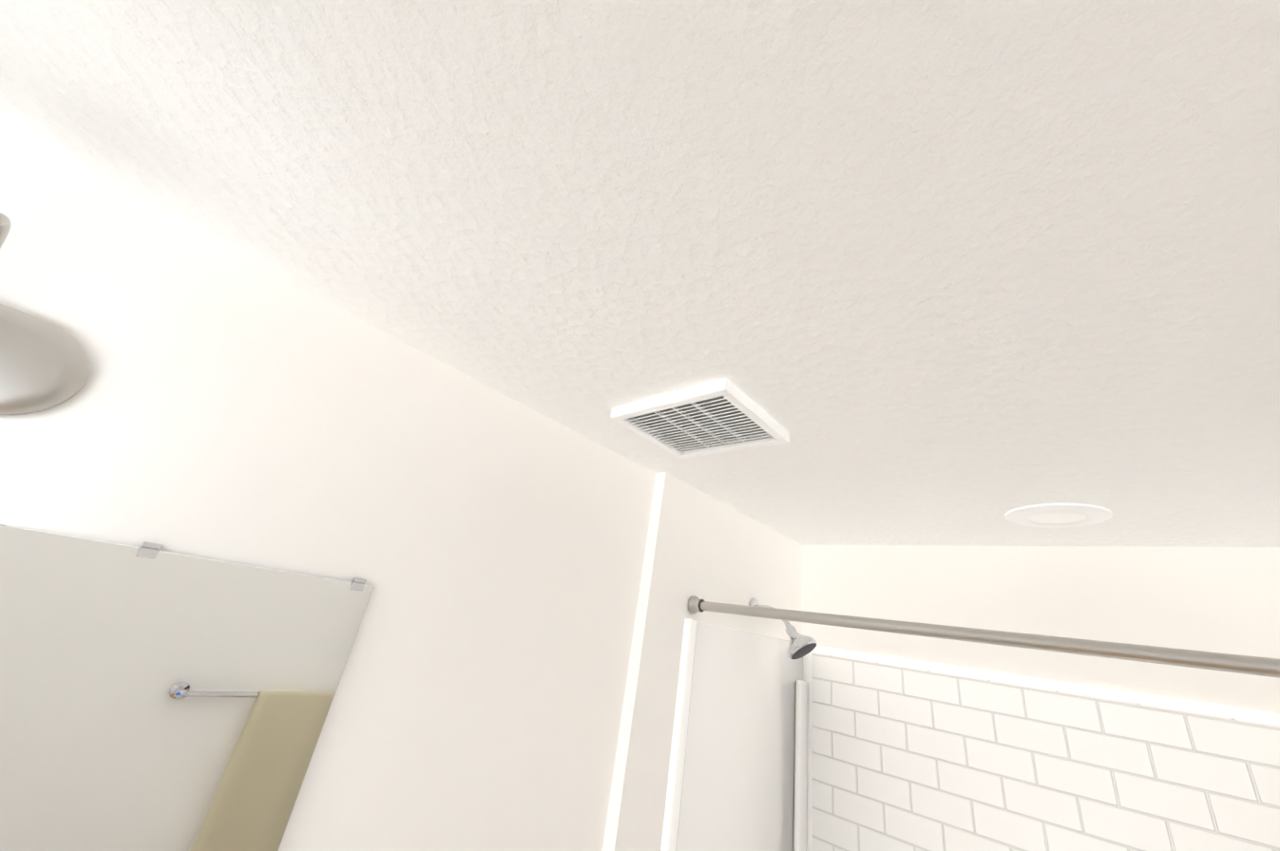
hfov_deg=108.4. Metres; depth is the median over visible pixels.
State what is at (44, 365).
sconce
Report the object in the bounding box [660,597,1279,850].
shower surround
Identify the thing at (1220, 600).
wall
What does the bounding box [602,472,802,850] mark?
wall
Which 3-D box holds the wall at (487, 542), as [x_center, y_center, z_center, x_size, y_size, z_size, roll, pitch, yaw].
[-0.604,0.995,0.458,0.120,2.440,3.360,-12,-32,40]
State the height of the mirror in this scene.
0.922 m
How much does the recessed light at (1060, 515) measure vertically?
0.011 m
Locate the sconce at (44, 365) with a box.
[0,212,88,415]
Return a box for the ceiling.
[0,0,1279,547]
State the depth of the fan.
0.94 m
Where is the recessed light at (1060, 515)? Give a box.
[1005,503,1112,528]
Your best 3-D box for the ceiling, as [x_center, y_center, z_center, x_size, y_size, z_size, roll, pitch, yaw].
[0.942,-0.723,-0.884,4.720,0.060,4.440,-12,-32,40]
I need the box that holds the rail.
[687,595,1279,678]
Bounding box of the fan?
[610,379,789,458]
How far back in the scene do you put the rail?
0.82 m
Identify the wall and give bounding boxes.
[0,133,656,850]
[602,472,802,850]
[801,545,1279,714]
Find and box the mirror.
[0,524,374,850]

